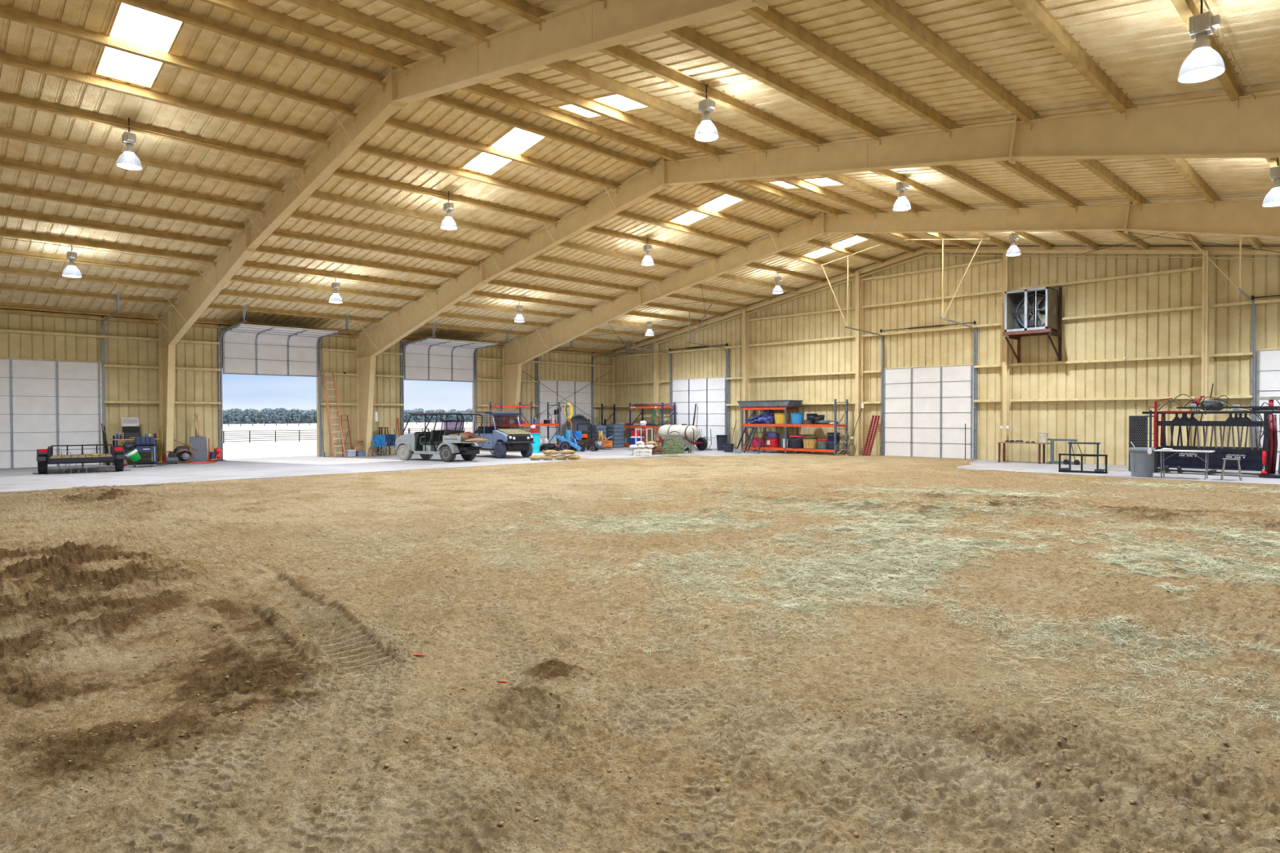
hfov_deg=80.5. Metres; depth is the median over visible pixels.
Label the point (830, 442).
bucket
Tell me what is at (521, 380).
wall
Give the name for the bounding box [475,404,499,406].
beam
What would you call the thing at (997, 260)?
wall girt
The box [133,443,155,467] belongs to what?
tool cart
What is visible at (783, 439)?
bucket
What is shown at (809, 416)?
bucket
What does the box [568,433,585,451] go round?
tiller
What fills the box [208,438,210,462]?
jack stand
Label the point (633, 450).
pallet
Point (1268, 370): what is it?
door
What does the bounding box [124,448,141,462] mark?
bucket
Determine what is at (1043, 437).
bucket
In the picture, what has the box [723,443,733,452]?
tub
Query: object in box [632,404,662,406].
pipe
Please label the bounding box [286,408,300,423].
tree
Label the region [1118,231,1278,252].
rod
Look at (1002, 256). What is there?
conduit
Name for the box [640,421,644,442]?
mop
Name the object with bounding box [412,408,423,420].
tree
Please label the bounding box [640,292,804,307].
rod
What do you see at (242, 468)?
concrete slab
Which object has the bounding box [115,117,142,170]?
lamp
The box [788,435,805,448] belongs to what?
bucket
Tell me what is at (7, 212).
roof beam
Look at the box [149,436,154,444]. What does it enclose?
bin
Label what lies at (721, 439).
waste bin
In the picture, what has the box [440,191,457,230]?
lamp
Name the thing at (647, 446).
bag
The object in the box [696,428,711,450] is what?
stand
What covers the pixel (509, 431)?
hood
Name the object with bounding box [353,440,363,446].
cardboard box
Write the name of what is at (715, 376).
trim
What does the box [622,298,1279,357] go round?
wall girt
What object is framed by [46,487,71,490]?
board
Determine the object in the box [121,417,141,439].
tool chest
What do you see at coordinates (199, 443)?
plate
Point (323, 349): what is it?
beam
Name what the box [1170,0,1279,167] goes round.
beam
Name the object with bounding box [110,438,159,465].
workbench
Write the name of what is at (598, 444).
washer
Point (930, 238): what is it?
hanger angle
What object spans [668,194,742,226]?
window
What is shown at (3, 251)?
roof beam
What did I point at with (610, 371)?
rod
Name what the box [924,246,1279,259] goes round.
beam
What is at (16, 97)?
roof purlin
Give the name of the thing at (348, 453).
tote
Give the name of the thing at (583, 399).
door
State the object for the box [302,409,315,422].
tree
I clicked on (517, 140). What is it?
window
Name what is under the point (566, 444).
splitter
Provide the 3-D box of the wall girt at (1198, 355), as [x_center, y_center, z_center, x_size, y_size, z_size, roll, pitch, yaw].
[15.812,-2.262,26.092,0.230,0.082,8.360,-1,1,-44]
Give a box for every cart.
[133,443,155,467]
[586,430,602,450]
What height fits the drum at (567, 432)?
1.020 m
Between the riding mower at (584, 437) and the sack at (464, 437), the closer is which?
the sack at (464, 437)
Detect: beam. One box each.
[0,184,749,308]
[0,208,725,316]
[0,228,703,324]
[0,248,682,331]
[0,266,661,337]
[0,283,639,345]
[0,302,615,353]
[0,328,219,344]
[103,364,221,371]
[103,400,221,404]
[320,372,403,377]
[320,403,403,405]
[321,348,402,355]
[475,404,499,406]
[476,357,612,367]
[476,378,502,381]
[593,382,612,385]
[593,405,612,407]
[610,247,926,358]
[613,381,653,384]
[615,405,653,407]
[860,0,1204,249]
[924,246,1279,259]
[1008,0,1265,250]
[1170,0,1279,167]
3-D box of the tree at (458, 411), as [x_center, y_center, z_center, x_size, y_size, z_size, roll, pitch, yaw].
[-108.182,-6.184,456.542,7.175,7.444,7.491,0,1,-4]
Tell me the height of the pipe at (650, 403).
0.075 m
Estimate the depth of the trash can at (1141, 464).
20.83 m
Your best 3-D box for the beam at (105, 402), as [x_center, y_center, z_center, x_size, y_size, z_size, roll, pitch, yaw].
[-17.783,-0.898,28.297,3.770,0.082,0.230,-1,1,-44]
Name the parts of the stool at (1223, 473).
leg, seat, leg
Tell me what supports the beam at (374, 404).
attached to the wall at (122, 384)
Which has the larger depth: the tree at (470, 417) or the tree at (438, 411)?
the tree at (470, 417)
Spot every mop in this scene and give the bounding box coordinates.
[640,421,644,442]
[641,421,646,444]
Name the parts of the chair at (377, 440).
backrest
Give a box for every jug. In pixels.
[502,418,507,424]
[514,417,521,423]
[533,417,537,423]
[543,418,550,423]
[543,436,548,444]
[550,417,554,423]
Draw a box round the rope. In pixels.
[194,413,199,437]
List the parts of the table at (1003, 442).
leg, leg, leg, leg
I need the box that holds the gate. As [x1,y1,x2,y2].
[1128,410,1154,471]
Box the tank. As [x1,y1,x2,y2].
[564,414,590,444]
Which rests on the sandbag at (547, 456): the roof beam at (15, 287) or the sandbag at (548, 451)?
the sandbag at (548, 451)
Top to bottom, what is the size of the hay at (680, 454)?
0.102 m
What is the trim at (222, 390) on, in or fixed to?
attached to the wall at (122, 384)
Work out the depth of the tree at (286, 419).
391.34 m
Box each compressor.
[164,451,177,464]
[210,447,225,461]
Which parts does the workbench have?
leg, drawer, leg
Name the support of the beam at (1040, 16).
attached to the ceiling at (1144, 46)
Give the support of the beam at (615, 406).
attached to the wall at (1173, 333)
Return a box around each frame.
[142,0,782,464]
[355,91,1279,456]
[502,199,1279,428]
[1047,438,1080,465]
[1058,442,1107,473]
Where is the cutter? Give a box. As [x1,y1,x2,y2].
[595,435,613,448]
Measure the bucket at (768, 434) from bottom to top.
0.200 m
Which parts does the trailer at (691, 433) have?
frame, tank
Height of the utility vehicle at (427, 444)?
1.871 m
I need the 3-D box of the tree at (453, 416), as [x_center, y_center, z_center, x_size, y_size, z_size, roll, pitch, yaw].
[-112.812,-6.102,451.793,6.433,7.603,6.765,0,1,19]
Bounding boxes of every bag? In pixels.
[629,444,637,448]
[635,440,644,444]
[637,444,646,448]
[645,444,654,448]
[647,441,656,444]
[1146,448,1151,454]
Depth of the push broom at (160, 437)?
27.80 m
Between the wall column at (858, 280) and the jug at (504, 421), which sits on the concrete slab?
the wall column at (858, 280)
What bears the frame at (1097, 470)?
on the concrete slab
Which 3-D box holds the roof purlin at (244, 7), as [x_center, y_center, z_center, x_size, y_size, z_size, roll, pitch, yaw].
[-1.647,-6.887,16.893,37.880,0.205,0.167,-1,1,-44]
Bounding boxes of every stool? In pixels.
[377,426,390,454]
[1220,457,1242,480]
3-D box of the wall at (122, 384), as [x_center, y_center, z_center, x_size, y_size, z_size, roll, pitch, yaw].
[-15.234,-1.373,31.000,38.024,5.690,0.086,-1,1,-44]
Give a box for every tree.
[222,409,227,423]
[222,411,229,423]
[227,408,243,423]
[231,410,244,422]
[243,408,257,423]
[251,410,259,423]
[257,407,273,423]
[263,410,274,423]
[272,407,288,423]
[278,409,288,422]
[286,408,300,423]
[291,409,302,422]
[301,409,314,423]
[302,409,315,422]
[404,410,413,422]
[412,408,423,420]
[413,409,424,422]
[423,409,435,422]
[434,408,445,422]
[445,409,456,422]
[455,409,466,422]
[465,409,472,422]
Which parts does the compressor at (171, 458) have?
tank, motor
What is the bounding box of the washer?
[589,435,604,451]
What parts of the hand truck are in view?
frame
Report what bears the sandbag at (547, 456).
on the concrete slab
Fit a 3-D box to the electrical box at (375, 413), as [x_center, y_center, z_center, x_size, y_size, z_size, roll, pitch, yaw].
[-11.456,-0.432,32.821,0.120,0.420,0.111,-1,1,-44]
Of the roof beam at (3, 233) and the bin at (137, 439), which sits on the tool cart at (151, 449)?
the bin at (137, 439)
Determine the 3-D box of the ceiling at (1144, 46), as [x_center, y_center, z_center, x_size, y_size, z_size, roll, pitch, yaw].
[4.691,-5.470,10.402,38.020,3.160,19.158,-1,1,-44]
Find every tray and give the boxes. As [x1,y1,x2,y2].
[133,443,155,446]
[133,461,155,465]
[736,400,803,407]
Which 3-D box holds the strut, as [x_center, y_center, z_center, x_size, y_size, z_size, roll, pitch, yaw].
[-15.142,-3.916,30.847,38.000,0.120,0.190,-1,1,-44]
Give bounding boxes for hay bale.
[661,445,678,455]
[662,436,684,453]
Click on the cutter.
(606, 444)
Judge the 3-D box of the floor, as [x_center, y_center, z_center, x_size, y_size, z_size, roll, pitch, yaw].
[0.806,1.432,14.502,37.940,0.366,29.970,-1,1,-44]
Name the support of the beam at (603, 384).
attached to the wall at (122, 384)
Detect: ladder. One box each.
[323,372,345,457]
[340,415,352,456]
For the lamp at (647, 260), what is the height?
1.005 m
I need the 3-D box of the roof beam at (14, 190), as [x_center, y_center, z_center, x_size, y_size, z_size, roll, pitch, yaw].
[-8.248,-5.598,23.716,37.880,0.205,0.167,-1,1,-44]
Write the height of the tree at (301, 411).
8.044 m
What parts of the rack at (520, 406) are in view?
upright frame, upright frame, panel, upright frame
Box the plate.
[190,435,207,462]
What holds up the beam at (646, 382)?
attached to the wall at (1173, 333)
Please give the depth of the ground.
110.91 m
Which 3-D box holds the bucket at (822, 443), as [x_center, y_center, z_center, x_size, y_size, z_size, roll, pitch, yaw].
[7.979,0.766,32.935,0.513,0.412,0.498,-1,1,-44]
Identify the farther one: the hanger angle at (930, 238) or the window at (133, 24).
the hanger angle at (930, 238)
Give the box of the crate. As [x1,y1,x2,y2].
[623,437,629,443]
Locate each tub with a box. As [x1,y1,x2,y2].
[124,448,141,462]
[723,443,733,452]
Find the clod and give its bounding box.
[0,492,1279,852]
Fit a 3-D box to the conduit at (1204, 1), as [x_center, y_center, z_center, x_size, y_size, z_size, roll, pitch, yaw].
[9.164,-4.853,11.245,29.600,0.017,0.016,-1,1,-44]
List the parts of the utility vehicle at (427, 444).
seat, seat, backrest, backrest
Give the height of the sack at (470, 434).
0.258 m
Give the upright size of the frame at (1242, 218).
8.511 m
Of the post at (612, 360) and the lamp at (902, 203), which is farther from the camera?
the post at (612, 360)
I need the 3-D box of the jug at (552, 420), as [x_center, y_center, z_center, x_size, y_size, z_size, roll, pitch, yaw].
[-4.452,-0.322,38.415,0.156,0.340,0.144,-1,1,-44]
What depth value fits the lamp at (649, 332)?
36.49 m
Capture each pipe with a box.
[631,403,657,404]
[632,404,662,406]
[635,404,670,406]
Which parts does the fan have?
bracket arm, blade, blade, cross rail, motor mount, panel, fan bracket, blade, cross rail, blade, blade, bracket arm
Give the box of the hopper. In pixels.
[664,431,697,453]
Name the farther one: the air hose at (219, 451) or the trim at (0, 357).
the air hose at (219, 451)
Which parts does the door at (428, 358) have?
panel, panel, panel, panel, panel, panel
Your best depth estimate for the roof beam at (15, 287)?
28.38 m
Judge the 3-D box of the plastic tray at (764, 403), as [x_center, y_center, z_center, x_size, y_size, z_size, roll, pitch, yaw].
[6.002,-1.056,35.210,1.005,0.308,3.066,-1,1,-44]
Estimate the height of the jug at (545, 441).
0.460 m
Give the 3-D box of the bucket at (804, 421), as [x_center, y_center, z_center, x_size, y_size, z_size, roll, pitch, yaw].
[7.403,-0.205,33.410,0.512,0.190,0.516,-1,1,-44]
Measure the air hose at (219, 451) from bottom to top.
0.458 m
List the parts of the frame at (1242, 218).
splice plate, splice plate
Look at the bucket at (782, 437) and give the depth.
34.47 m
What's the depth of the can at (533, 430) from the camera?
35.38 m
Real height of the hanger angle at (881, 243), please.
0.555 m
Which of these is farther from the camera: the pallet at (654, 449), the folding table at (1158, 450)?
the pallet at (654, 449)
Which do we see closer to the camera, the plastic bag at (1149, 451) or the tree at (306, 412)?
the plastic bag at (1149, 451)
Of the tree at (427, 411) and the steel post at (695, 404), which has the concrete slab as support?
the steel post at (695, 404)
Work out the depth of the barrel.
35.28 m
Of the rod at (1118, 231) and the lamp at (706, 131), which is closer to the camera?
the lamp at (706, 131)
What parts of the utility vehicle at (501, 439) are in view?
backrest, door, backrest, backrest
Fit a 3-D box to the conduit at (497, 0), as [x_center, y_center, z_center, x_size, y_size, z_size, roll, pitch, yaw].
[4.042,-6.098,16.502,29.600,0.017,0.016,-1,1,-44]
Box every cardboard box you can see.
[351,446,364,450]
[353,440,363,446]
[364,446,377,456]
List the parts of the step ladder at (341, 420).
rail, rail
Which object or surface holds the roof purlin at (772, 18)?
attached to the ceiling at (1144, 46)
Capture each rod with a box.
[517,371,610,427]
[522,370,600,423]
[584,324,702,336]
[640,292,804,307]
[964,423,965,459]
[1082,232,1166,253]
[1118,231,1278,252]
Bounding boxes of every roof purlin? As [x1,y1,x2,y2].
[0,4,885,263]
[0,50,854,273]
[0,91,826,283]
[0,127,798,292]
[0,156,773,300]
[114,0,915,253]
[200,0,940,249]
[286,0,975,249]
[382,0,1010,249]
[484,0,1054,249]
[600,0,1100,249]
[742,4,1151,249]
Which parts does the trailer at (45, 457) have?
frame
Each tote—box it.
[344,449,355,457]
[355,450,365,456]
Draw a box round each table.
[997,441,1050,463]
[1154,448,1215,479]
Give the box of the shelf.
[114,456,154,458]
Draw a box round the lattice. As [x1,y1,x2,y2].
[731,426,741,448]
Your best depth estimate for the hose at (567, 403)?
38.65 m
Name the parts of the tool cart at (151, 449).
drawer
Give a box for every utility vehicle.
[395,412,488,462]
[473,411,534,457]
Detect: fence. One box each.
[222,430,274,443]
[275,430,316,442]
[408,427,445,433]
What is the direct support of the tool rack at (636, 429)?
on the concrete slab
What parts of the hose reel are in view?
motor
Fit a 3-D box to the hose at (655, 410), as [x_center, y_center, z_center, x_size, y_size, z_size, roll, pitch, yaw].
[0.850,-0.457,39.684,0.092,0.928,0.708,-1,1,-44]
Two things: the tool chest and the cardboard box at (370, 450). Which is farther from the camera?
the cardboard box at (370, 450)
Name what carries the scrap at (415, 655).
on the floor
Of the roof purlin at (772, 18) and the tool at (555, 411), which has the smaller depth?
the roof purlin at (772, 18)
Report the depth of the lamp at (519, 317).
31.02 m
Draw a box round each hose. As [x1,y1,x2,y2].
[186,451,219,463]
[564,402,573,419]
[651,408,660,426]
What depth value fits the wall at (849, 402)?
33.83 m
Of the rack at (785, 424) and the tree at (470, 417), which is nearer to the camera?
the rack at (785, 424)
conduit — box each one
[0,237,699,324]
[497,0,1053,249]
[1001,256,1003,426]
[1203,0,1256,98]
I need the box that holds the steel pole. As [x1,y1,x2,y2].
[319,401,324,457]
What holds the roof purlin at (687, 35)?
attached to the ceiling at (1144, 46)
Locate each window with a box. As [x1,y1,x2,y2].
[93,1,184,88]
[460,127,546,175]
[556,93,648,118]
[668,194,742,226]
[768,177,844,188]
[803,235,868,258]
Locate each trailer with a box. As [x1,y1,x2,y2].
[36,444,124,474]
[650,423,706,451]
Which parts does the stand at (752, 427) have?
leg, leg, leg, rail, leg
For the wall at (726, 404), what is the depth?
37.50 m
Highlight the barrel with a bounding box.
[530,433,540,453]
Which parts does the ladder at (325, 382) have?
rail, rail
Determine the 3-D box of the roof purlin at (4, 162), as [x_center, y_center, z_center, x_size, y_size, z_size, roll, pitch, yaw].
[-7.239,-5.819,22.673,37.880,0.205,0.167,-1,1,-44]
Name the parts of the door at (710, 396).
panel, panel, panel, panel, panel, panel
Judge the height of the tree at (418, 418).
7.870 m
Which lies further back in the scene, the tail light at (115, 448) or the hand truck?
the hand truck
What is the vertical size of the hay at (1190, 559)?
0.325 m
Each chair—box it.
[371,435,387,457]
[381,434,395,455]
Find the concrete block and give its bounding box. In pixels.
[733,448,742,453]
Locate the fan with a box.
[1003,286,1062,363]
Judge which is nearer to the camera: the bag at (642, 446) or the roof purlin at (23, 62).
the roof purlin at (23, 62)
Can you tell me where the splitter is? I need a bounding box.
[551,434,585,452]
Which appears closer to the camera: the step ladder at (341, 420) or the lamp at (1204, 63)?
the lamp at (1204, 63)
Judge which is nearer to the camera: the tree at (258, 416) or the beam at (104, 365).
the beam at (104, 365)
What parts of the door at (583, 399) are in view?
panel, panel, panel, panel, panel, panel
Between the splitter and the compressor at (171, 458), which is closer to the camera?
the compressor at (171, 458)
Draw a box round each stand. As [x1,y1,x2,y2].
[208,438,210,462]
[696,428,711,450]
[736,426,767,453]
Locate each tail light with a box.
[38,448,47,452]
[114,447,122,450]
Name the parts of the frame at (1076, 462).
post, rail, rail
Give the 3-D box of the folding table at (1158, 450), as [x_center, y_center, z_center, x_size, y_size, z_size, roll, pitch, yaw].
[14.738,1.022,20.474,1.280,0.753,0.600,1,1,43]
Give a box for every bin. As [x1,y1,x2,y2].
[134,436,140,444]
[139,436,145,444]
[144,436,150,444]
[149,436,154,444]
[586,425,606,448]
[605,424,623,448]
[715,435,727,450]
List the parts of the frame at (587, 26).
splice plate, splice plate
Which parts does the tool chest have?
lid, drawer, drawer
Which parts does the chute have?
ratchet post, red trim, panel, air tank, frame, rail, headgate frame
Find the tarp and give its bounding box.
[745,409,774,423]
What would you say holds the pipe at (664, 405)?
on the rack at (630, 426)
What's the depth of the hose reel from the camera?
28.03 m
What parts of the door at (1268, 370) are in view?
panel, panel, panel, panel, panel, panel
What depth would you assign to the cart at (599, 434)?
37.84 m
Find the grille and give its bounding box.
[506,435,533,441]
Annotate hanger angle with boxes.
[811,243,884,269]
[901,238,990,239]
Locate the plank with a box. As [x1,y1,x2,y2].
[101,423,110,465]
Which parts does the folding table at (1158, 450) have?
leg, leg, leg, leg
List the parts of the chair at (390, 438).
backrest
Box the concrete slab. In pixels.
[0,445,1279,491]
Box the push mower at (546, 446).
[539,443,558,451]
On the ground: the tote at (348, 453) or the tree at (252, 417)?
the tree at (252, 417)
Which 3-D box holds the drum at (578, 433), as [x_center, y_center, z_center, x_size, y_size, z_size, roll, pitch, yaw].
[-3.150,0.717,37.880,0.444,0.960,0.449,-1,1,-44]
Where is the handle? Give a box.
[566,419,572,442]
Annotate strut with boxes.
[0,308,615,356]
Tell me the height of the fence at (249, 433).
1.550 m
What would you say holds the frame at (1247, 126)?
on the concrete slab
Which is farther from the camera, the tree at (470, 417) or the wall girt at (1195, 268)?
the tree at (470, 417)
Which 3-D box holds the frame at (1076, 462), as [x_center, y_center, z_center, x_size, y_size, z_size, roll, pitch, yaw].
[14.764,0.872,26.317,0.500,0.890,1.030,-1,1,-44]
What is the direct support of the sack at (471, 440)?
on the utility vehicle at (427, 444)
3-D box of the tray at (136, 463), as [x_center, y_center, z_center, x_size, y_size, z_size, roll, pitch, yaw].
[-17.066,1.256,26.050,0.560,0.090,0.420,-1,1,-44]
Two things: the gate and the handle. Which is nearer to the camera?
the gate
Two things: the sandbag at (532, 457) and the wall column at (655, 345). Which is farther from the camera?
the wall column at (655, 345)
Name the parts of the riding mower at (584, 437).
seat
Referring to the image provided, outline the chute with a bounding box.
[1142,383,1279,477]
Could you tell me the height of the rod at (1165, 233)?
0.948 m
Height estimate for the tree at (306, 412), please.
7.385 m
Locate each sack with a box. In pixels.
[448,432,470,444]
[462,431,475,437]
[464,438,487,443]
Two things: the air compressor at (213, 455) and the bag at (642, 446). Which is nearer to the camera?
the air compressor at (213, 455)
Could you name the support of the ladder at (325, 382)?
on the concrete slab
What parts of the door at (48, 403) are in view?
panel, panel, panel, panel, panel, panel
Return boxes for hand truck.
[835,429,855,456]
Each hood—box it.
[497,428,530,435]
[581,434,587,438]
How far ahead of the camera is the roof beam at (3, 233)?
24.43 m
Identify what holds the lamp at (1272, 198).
hanging from the ceiling at (1144, 46)
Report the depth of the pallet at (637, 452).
32.92 m
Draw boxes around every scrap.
[412,653,426,656]
[497,680,507,683]
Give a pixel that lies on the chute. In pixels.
(1264, 458)
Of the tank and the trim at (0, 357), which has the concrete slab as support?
the tank
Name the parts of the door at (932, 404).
panel, panel, panel, panel, panel, panel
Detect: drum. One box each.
[565,430,571,441]
[572,431,581,450]
[630,436,643,448]
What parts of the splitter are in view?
curved arm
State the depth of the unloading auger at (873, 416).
31.97 m
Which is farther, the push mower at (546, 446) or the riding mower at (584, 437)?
the riding mower at (584, 437)
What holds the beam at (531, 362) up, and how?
attached to the wall at (122, 384)
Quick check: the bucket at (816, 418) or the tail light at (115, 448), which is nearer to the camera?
the tail light at (115, 448)
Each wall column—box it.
[653,338,658,447]
[742,309,748,450]
[855,271,861,455]
[1002,249,1009,461]
[1200,249,1209,469]
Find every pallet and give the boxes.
[631,448,652,452]
[631,451,652,455]
[644,447,662,451]
[652,450,662,454]
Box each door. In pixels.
[0,292,119,469]
[217,303,350,459]
[400,321,511,435]
[535,339,630,446]
[617,303,729,449]
[821,239,982,458]
[1187,236,1279,471]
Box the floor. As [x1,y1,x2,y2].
[0,453,1279,852]
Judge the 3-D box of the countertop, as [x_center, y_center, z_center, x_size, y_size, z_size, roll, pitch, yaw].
[-18.185,0.457,27.226,1.390,0.035,0.620,-1,1,-44]
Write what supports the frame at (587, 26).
on the concrete slab
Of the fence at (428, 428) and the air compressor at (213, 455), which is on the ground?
the fence at (428, 428)
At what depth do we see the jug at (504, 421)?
36.31 m
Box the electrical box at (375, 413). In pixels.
[373,411,377,421]
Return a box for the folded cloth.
[817,419,838,424]
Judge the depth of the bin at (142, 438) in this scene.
25.89 m
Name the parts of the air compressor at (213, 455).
motor, tank, tank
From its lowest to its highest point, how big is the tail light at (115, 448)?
0.100 m
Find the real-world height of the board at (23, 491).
0.040 m
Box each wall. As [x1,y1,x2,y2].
[0,307,610,465]
[520,380,538,382]
[615,244,1279,465]
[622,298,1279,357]
[658,380,670,382]
[725,377,742,379]
[725,404,739,405]
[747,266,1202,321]
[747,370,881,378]
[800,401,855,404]
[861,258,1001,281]
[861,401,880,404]
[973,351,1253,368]
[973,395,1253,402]
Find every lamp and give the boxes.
[62,244,81,277]
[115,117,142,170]
[328,280,342,303]
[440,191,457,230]
[514,301,524,322]
[641,236,653,266]
[644,317,653,335]
[694,84,718,142]
[772,269,782,293]
[893,181,911,211]
[1005,233,1021,256]
[1177,0,1225,83]
[1262,157,1279,206]
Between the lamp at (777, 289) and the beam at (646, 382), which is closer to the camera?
the lamp at (777, 289)
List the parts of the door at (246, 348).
panel, panel, panel, panel, panel, panel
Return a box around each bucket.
[751,431,765,437]
[751,437,765,446]
[765,437,779,447]
[766,432,778,437]
[773,413,788,423]
[779,435,790,447]
[782,439,787,448]
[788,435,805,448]
[791,413,804,423]
[801,419,813,424]
[801,436,818,448]
[805,413,817,423]
[812,414,825,423]
[817,439,827,448]
[826,432,839,439]
[826,439,839,448]
[1039,432,1048,443]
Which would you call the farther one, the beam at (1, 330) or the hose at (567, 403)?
the hose at (567, 403)
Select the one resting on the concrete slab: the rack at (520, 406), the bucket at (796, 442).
the rack at (520, 406)
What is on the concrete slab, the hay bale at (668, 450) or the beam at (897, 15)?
the hay bale at (668, 450)
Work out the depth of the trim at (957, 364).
30.51 m
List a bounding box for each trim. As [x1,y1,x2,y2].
[0,357,101,363]
[100,363,102,465]
[222,390,222,420]
[316,370,319,457]
[472,382,474,431]
[538,378,591,382]
[671,376,726,379]
[884,364,973,368]
[1255,347,1279,351]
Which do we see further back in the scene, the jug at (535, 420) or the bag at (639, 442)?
the jug at (535, 420)
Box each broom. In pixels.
[157,426,163,463]
[848,402,863,449]
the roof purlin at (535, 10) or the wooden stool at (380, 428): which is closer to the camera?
the roof purlin at (535, 10)
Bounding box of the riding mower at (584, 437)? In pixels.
[577,423,593,444]
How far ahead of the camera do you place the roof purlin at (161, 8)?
15.63 m
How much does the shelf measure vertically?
0.030 m
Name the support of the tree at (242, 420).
on the ground
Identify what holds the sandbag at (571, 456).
on the floor
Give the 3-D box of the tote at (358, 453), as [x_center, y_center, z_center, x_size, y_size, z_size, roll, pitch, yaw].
[-12.135,1.166,32.786,0.312,0.247,0.416,-1,1,-44]
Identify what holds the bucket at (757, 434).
on the bucket at (756, 441)
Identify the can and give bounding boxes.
[528,424,540,433]
[631,428,639,436]
[1128,447,1155,477]
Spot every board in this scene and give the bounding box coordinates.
[0,489,37,493]
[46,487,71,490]
[120,480,191,486]
[396,417,399,437]
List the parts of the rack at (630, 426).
upright frame, upright frame, upright frame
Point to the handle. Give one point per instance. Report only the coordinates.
(566, 420)
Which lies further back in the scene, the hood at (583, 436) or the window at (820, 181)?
the hood at (583, 436)
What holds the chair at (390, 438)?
on the concrete slab
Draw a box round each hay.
[73,477,1279,852]
[650,453,714,457]
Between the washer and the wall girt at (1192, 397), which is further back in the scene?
the washer
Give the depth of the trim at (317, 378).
32.34 m
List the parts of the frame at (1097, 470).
frame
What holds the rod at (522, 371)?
attached to the wall at (521, 380)
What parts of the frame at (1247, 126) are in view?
splice plate, splice plate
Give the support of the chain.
on the table at (1003, 442)
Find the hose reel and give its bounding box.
[173,445,194,462]
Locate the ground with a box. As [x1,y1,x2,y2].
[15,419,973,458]
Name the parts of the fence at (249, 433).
post, rail, rail, rail, rail, rail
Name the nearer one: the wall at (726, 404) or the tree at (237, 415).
the wall at (726, 404)
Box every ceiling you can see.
[0,0,925,350]
[247,0,1279,245]
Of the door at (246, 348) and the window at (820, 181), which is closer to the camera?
the window at (820, 181)
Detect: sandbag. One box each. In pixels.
[528,454,542,459]
[541,454,554,459]
[542,449,559,454]
[554,454,567,459]
[559,449,575,454]
[567,454,580,459]
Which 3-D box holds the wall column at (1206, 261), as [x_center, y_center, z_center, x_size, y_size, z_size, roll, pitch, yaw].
[17.772,-2.061,23.774,0.240,6.912,0.150,-1,1,-44]
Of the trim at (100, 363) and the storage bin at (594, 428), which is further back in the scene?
the storage bin at (594, 428)
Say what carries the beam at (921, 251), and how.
on the wall column at (745, 380)
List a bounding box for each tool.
[554,409,557,445]
[560,406,561,435]
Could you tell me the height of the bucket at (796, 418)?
0.490 m
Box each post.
[610,355,615,423]
[691,404,696,441]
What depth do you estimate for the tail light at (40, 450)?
22.61 m
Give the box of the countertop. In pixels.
[110,438,159,439]
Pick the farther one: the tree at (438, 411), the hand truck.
the tree at (438, 411)
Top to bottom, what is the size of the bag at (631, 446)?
0.159 m
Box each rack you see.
[488,401,560,451]
[601,402,675,446]
[635,428,653,445]
[741,399,848,455]
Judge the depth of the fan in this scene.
26.91 m
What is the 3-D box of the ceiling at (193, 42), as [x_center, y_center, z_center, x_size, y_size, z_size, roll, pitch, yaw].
[-8.648,-5.631,24.142,38.020,3.160,19.158,-1,1,-44]
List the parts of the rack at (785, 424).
upright frame, upright frame, upright frame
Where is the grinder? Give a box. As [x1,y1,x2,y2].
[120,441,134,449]
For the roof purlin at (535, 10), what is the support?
attached to the ceiling at (1144, 46)
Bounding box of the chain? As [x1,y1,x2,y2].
[1005,440,1023,442]
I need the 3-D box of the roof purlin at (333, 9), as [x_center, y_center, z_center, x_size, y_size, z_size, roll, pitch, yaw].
[-0.706,-6.658,15.928,37.880,0.205,0.167,-1,1,-44]
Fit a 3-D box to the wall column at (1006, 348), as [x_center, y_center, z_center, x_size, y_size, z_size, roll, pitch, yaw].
[13.591,-2.595,28.072,0.240,7.878,0.150,-1,1,-44]
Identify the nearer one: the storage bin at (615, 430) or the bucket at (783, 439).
the bucket at (783, 439)
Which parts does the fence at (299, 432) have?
rail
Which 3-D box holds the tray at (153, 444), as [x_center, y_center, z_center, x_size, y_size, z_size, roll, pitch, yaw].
[-17.067,0.636,26.042,0.560,0.090,0.420,-1,1,-44]
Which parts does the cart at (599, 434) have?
frame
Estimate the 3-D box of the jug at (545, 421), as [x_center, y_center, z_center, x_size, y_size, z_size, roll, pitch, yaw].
[-4.704,-0.268,38.172,0.260,0.240,0.240,-1,1,-44]
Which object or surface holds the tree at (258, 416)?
on the ground
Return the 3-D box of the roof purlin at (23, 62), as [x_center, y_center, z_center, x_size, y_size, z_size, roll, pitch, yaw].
[-4.246,-6.475,19.578,37.880,0.205,0.167,-1,1,-44]

